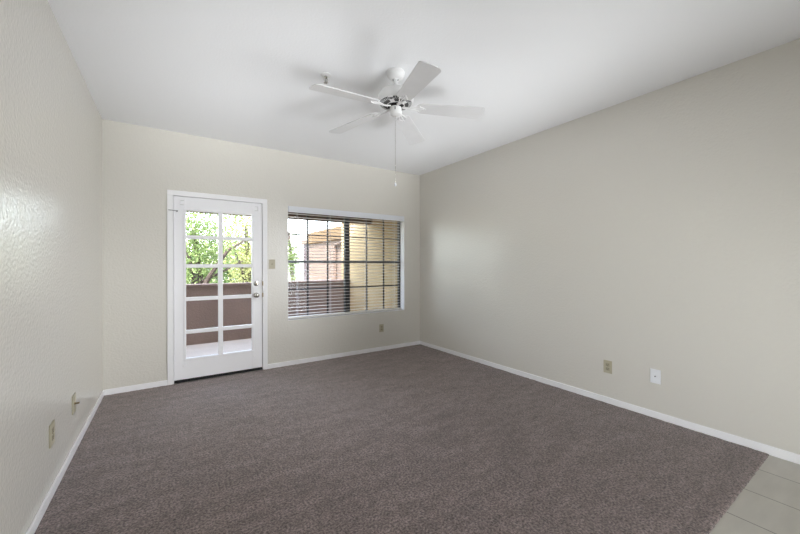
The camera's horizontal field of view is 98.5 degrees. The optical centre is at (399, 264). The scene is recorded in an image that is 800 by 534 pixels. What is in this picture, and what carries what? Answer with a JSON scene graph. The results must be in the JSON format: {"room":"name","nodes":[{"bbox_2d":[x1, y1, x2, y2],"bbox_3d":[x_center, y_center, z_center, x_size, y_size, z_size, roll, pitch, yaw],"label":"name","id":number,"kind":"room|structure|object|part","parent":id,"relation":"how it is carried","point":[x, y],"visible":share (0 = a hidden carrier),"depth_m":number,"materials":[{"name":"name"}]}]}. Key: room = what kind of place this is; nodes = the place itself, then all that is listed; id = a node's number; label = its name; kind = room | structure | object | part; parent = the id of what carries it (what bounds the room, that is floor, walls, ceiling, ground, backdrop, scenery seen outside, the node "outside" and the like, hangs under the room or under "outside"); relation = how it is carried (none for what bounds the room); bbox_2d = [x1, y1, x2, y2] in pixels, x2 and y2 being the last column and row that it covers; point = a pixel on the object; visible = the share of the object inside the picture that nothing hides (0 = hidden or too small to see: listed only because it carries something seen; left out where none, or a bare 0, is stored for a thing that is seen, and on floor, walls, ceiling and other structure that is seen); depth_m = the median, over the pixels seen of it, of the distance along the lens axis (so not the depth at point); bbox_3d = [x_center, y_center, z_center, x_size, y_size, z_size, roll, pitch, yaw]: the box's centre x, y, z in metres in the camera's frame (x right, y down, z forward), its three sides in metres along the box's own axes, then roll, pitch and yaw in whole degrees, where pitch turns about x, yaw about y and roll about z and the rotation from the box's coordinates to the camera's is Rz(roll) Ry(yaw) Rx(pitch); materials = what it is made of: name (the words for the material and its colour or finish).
{"room":"empty living room","nodes":[
{"label":"empty living room","id":0,"kind":"room"},
{"bbox_2d":[0,0,102,533],"bbox_3d":[-1.059,-0.077,0.451,0.150,2.752,7.425,0,0,-34],"label":"wall","id":1,"kind":"structure","parent":0,"point":[51,254],"depth_m":1.83,"materials":[{"name":"white paint"}]},
{"bbox_2d":[49,420,54,448],"bbox_3d":[-1.955,0.951,1.939,0.009,0.126,0.094,0,0,-34],"label":"wall outlet","id":2,"kind":"object","parent":1,"relation":"attached to","point":[52,425],"visible":1,"depth_m":1.92,"materials":[{"name":"beige plastic"}]},
{"bbox_2d":[26,390,103,533],"bbox_3d":[-0.977,1.266,0.477,0.011,0.063,7.085,0,0,-34],"label":"baseboard","id":3,"kind":"structure","parent":1,"relation":"attached to","point":[38,517],"depth_m":2.06,"materials":[{"name":"white paint"}]},
{"bbox_2d":[72,392,79,414],"bbox_3d":[-2.242,0.960,2.390,0.032,0.126,0.094,0,0,-34],"label":"jack plate","id":4,"kind":"object","parent":1,"relation":"attached to","point":[74,402],"visible":1,"depth_m":2.38,"materials":[{"name":"beige plastic"}]},
{"bbox_3d":[-2.253,0.960,2.383,0.006,0.126,0.094,0,0,-34],"label":"plate","id":5,"kind":"part","parent":4,"relation":"part of","materials":[{"name":"beige plastic"}]},
{"bbox_2d":[186,338,250,357],"bbox_3d":[-2.613,1.444,5.223,5.250,0.210,2.245,0,0,-34],"label":"floor","id":6,"kind":"structure","parent":0,"point":[242,344],"depth_m":5.57,"materials":[{"name":"concrete"}]},
{"bbox_2d":[186,283,343,345],"bbox_3d":[-3.239,0.859,6.024,5.100,0.965,0.180,0,0,-34],"label":"parapet","id":7,"kind":"object","parent":6,"relation":"on","point":[200,314],"visible":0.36,"depth_m":6.12,"materials":[{"name":"brown paint"}]},
{"bbox_2d":[186,280,343,286],"bbox_3d":[-3.253,0.355,6.016,5.130,0.043,0.230,0,0,-34],"label":"cap","id":8,"kind":"object","parent":7,"relation":"on","point":[316,281],"visible":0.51,"depth_m":6.17,"materials":[{"name":"wood"}]},
{"bbox_2d":[102,119,419,389],"bbox_3d":[-1.367,-0.072,4.595,3.940,2.752,0.190,0,0,-34],"label":"wall","id":9,"kind":"structure","parent":0,"point":[140,164],"depth_m":3.95,"materials":[{"name":"white paint"}]},
{"bbox_2d":[104,380,166,395],"bbox_3d":[-2.720,1.274,3.566,0.520,0.063,0.011,0,0,-34],"label":"baseboard","id":10,"kind":"structure","parent":9,"relation":"attached to","point":[158,383],"depth_m":3.55,"materials":[{"name":"white paint"}]},
{"bbox_2d":[168,196,262,383],"bbox_3d":[-2.092,0.274,3.985,0.970,2.044,0.113,0,0,-34],"label":"door","id":11,"kind":"structure","parent":9,"relation":"in","point":[220,364],"depth_m":3.99,"materials":[{"name":"white paint"}]},
{"bbox_2d":[167,190,267,384],"bbox_3d":[-2.129,0.247,4.075,1.031,2.108,0.206,0,0,-34],"label":"trim","id":12,"kind":"structure","parent":9,"relation":"attached to","point":[170,193],"depth_m":3.79,"materials":[{"name":"white paint"}]},
{"bbox_2d":[269,259,274,268],"bbox_3d":[-1.599,-0.004,4.314,0.075,0.118,0.020,0,0,-34],"label":"light switch","id":13,"kind":"object","parent":9,"relation":"attached to","point":[271,261],"visible":1,"depth_m":4.31,"materials":[{"name":"beige plastic"}]},
{"bbox_2d":[288,215,399,316],"bbox_3d":[-0.759,-0.021,5.045,1.813,1.475,0.066,0,0,-34],"label":"window","id":14,"kind":"structure","parent":9,"relation":"in","point":[346,261],"depth_m":5.01,"materials":[{"name":"brown metal"}]},
{"bbox_3d":[-1.152,-0.039,4.786,0.824,0.036,0.048,0,0,-34],"label":"meeting rail","id":15,"kind":"part","parent":14,"relation":"part of","materials":[{"name":"grey metal"}]},
{"bbox_2d":[288,206,403,318],"bbox_3d":[-0.707,-0.024,4.967,1.805,1.464,0.097,0,0,-34],"label":"window blind","id":16,"kind":"object","parent":14,"relation":"attached to","point":[295,209],"visible":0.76,"depth_m":4.87,"materials":[{"name":"plastic"}]},
{"bbox_3d":[-1.356,-0.005,4.557,0.008,1.400,0.058,0,0,-34],"label":"ladder cord","id":17,"kind":"part","parent":16,"relation":"part of","materials":[{"name":"white fabric"}]},
{"bbox_3d":[-0.974,-0.006,4.813,0.008,1.400,0.058,0,0,-34],"label":"ladder cord","id":18,"kind":"part","parent":16,"relation":"part of","materials":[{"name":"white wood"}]},
{"bbox_3d":[-0.725,0.695,4.977,1.780,0.026,0.052,0,0,-34],"label":"rail","id":19,"kind":"part","parent":16,"relation":"part of","materials":[{"name":"white wood"}]},
{"bbox_3d":[-0.508,-0.007,5.124,0.008,1.400,0.058,0,0,-34],"label":"ladder cord","id":20,"kind":"part","parent":16,"relation":"part of","materials":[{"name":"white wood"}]},
{"bbox_3d":[-0.387,-0.041,5.297,0.867,0.036,0.048,0,0,-34],"label":"meeting rail","id":21,"kind":"part","parent":14,"relation":"part of","materials":[{"name":"grey metal"}]},
{"bbox_2d":[268,341,419,368],"bbox_3d":[-0.662,1.270,4.941,2.365,0.063,0.011,0,0,-34],"label":"baseboard","id":22,"kind":"structure","parent":9,"relation":"attached to","point":[306,360],"depth_m":4.81,"materials":[{"name":"white paint"}]},
{"bbox_2d":[288,206,403,320],"bbox_3d":[-0.717,-0.020,4.982,1.813,1.477,0.117,0,0,-34],"label":"trim","id":23,"kind":"structure","parent":9,"relation":"attached to","point":[401,222],"depth_m":5.48,"materials":[{"name":"white paint"}]},
{"bbox_2d":[379,324,383,331],"bbox_3d":[-0.279,0.958,5.199,0.075,0.118,0.009,0,0,-34],"label":"wall outlet","id":24,"kind":"object","parent":9,"relation":"attached to","point":[381,326],"visible":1,"depth_m":5.20,"materials":[{"name":"beige plastic"}]},
{"bbox_2d":[186,211,371,224],"bbox_3d":[-2.700,-0.963,5.210,5.100,0.395,0.140,0,0,-34],"label":"beam","id":25,"kind":"structure","parent":0,"point":[332,218],"depth_m":6.01,"materials":[{"name":"wood"}]},
{"bbox_2d":[341,219,396,310],"bbox_3d":[-0.531,0.045,6.755,0.220,3.000,2.475,0,0,-34],"label":"wall","id":26,"kind":"structure","parent":0,"point":[357,270],"depth_m":6.55,"materials":[{"name":"beige paint"}]},
{"bbox_2d":[48,0,799,174],"bbox_3d":[0.638,-1.556,1.588,4.240,0.200,7.425,0,0,-34],"label":"ceiling","id":27,"kind":"structure","parent":0,"point":[237,71],"depth_m":2.45,"materials":[{"name":"white paint"}]},
{"bbox_2d":[321,72,330,83],"bbox_3d":[-0.567,-1.422,2.641,0.080,0.060,0.080,0,0,-34],"label":"sprinkler","id":28,"kind":"object","parent":27,"relation":"attached to","point":[325,75],"visible":1,"depth_m":2.63,"materials":[{"name":"white metal"}]},
{"bbox_2d":[309,61,484,185],"bbox_3d":[-0.062,-1.021,2.573,1.253,0.865,1.290,0,0,-34],"label":"ceiling fan","id":29,"kind":"object","parent":27,"relation":"hanging from","point":[395,98],"visible":1,"depth_m":2.56,"materials":[{"name":"white metal"}]},
{"bbox_3d":[-0.357,-1.158,2.349,0.513,0.064,0.151,0,0,-34],"label":"blade","id":30,"kind":"part","parent":29,"relation":"part of","materials":[{"name":"white laminate"}]},
{"bbox_3d":[-0.364,-1.158,2.847,0.514,0.064,0.146,0,0,33],"label":"blade","id":31,"kind":"part","parent":29,"relation":"part of","materials":[{"name":"white laminate"}]},
{"bbox_3d":[-0.141,-1.178,2.519,0.176,0.029,0.063,0,0,-34],"label":"blade arm","id":32,"kind":"part","parent":29,"relation":"part of","materials":[{"name":"white metal"}]},
{"bbox_3d":[-0.149,-1.178,2.677,0.175,0.029,0.062,0,0,44],"label":"blade arm","id":33,"kind":"part","parent":29,"relation":"part of","materials":[{"name":"white metal"}]},
{"bbox_3d":[-0.035,-0.869,2.593,0.004,0.507,0.004,0,0,26],"label":"pull chain","id":34,"kind":"part","parent":29,"relation":"part of","materials":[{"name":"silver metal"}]},
{"bbox_2d":[380,95,411,110],"bbox_3d":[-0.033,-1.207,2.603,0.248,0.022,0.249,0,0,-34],"label":"motor","id":35,"kind":"object","parent":29,"relation":"attached to","point":[389,100],"depth_m":2.55,"materials":[{"name":"grey metal"}]},
{"bbox_3d":[0.017,-1.178,2.475,0.062,0.029,0.175,0,0,-10],"label":"blade arm","id":36,"kind":"part","parent":29,"relation":"part of","materials":[{"name":"white metal"}]},
{"bbox_3d":[0.098,-1.159,2.994,0.146,0.064,0.514,0,0,15],"label":"blade","id":37,"kind":"part","parent":29,"relation":"part of","materials":[{"name":"white laminate"}]},
{"bbox_3d":[0.104,-1.178,2.611,0.175,0.029,0.062,0,0,8],"label":"blade arm","id":38,"kind":"part","parent":29,"relation":"part of","materials":[{"name":"white metal"}]},
{"bbox_3d":[0.092,-1.159,2.210,0.146,0.064,0.514,0,0,-21],"label":"blade","id":39,"kind":"part","parent":29,"relation":"part of","materials":[{"name":"white laminate"}]},
{"bbox_3d":[0.379,-1.160,2.599,0.514,0.064,0.146,0,0,-3],"label":"blade","id":40,"kind":"part","parent":29,"relation":"part of","materials":[{"name":"white laminate"}]},
{"bbox_2d":[175,369,799,533],"bbox_3d":[0.646,1.391,1.585,4.240,0.191,7.425,0,0,-34],"label":"floor","id":41,"kind":"structure","parent":0,"point":[769,503],"depth_m":1.85,"materials":[{"name":"beige tile"}]},
{"bbox_2d":[34,344,768,533],"bbox_3d":[-0.215,1.295,2.873,3.916,0.013,3.916,0,0,-34],"label":"carpet","id":42,"kind":"object","parent":41,"relation":"on","point":[414,439],"visible":1,"depth_m":2.29,"materials":[{"name":"carpet"}]},
{"bbox_2d":[420,38,799,454],"bbox_3d":[2.343,-0.083,2.722,0.150,2.752,7.425,0,0,-34],"label":"wall","id":43,"kind":"structure","parent":0,"point":[659,229],"depth_m":2.93,"materials":[{"name":"white paint"}]},
{"bbox_2d":[603,360,611,373],"bbox_3d":[1.929,0.949,3.202,0.009,0.118,0.075,0,0,-34],"label":"wall outlet","id":44,"kind":"object","parent":43,"relation":"attached to","point":[607,365],"visible":1,"depth_m":3.20,"materials":[{"name":"beige plastic"}]},
{"bbox_2d":[420,341,799,463],"bbox_3d":[2.290,1.260,2.659,0.011,0.063,7.085,0,0,-34],"label":"baseboard","id":45,"kind":"structure","parent":43,"relation":"attached to","point":[773,451],"depth_m":2.91,"materials":[{"name":"white paint"}]},
{"bbox_2d":[650,368,660,384],"bbox_3d":[2.138,0.936,2.887,0.012,0.118,0.075,0,0,-34],"label":"jack plate","id":46,"kind":"object","parent":43,"relation":"attached to","point":[655,375],"visible":1,"depth_m":2.88,"materials":[{"name":"white plastic"}]},
{"label":"outside","id":47,"kind":"structure","parent":0,"visible":0},
{"bbox_3d":[-17.210,4.567,34.790,90.000,0.200,63.000,0,0,-34],"label":"ground","id":48,"kind":"structure","parent":47,"visible":0},
{"bbox_2d":[186,212,250,283],"bbox_3d":[-4.798,0.671,8.389,2.443,7.515,2.280,0,0,-11],"label":"leafy tree","id":49,"kind":"object","parent":48,"relation":"on","point":[196,274],"visible":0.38,"depth_m":8.09,"materials":[{"name":"green plant"}]},
{"bbox_2d":[217,215,250,282],"bbox_3d":[-5.071,0.616,11.356,2.007,7.637,2.213,0,0,-34],"label":"leafy tree","id":50,"kind":"object","parent":48,"relation":"on","point":[245,272],"visible":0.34,"depth_m":11.02,"materials":[{"name":"plant"}]},
{"bbox_2d":[186,242,295,283],"bbox_3d":[-9.646,1.528,16.873,9.919,5.849,3.592,0,0,-34],"label":"leafy tree","id":51,"kind":"object","parent":48,"relation":"on","point":[225,275],"visible":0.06,"depth_m":17.14,"materials":[{"name":"green plant"}]},
{"bbox_2d":[288,219,303,280],"bbox_3d":[-4.922,0.949,15.623,1.424,6.981,1.131,0,0,-22],"label":"leafy tree","id":52,"kind":"object","parent":48,"relation":"on","point":[291,253],"visible":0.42,"depth_m":15.52,"materials":[{"name":"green plant"}]},
{"bbox_2d":[301,240,308,279],"bbox_3d":[-1.879,1.707,15.046,4.620,5.400,0.880,0,0,-34],"label":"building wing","id":53,"kind":"object","parent":48,"relation":"on","point":[303,241],"visible":0.14,"depth_m":13.89,"materials":[{"name":"white paint"}]},
{"bbox_2d":[306,227,341,280],"bbox_3d":[-0.172,1.629,11.683,4.515,5.540,4.930,0,0,-34],"label":"stucco building","id":54,"kind":"structure","parent":48,"relation":"on","point":[318,249],"depth_m":11.18,"materials":[{"name":"brown paint"}]}
]}

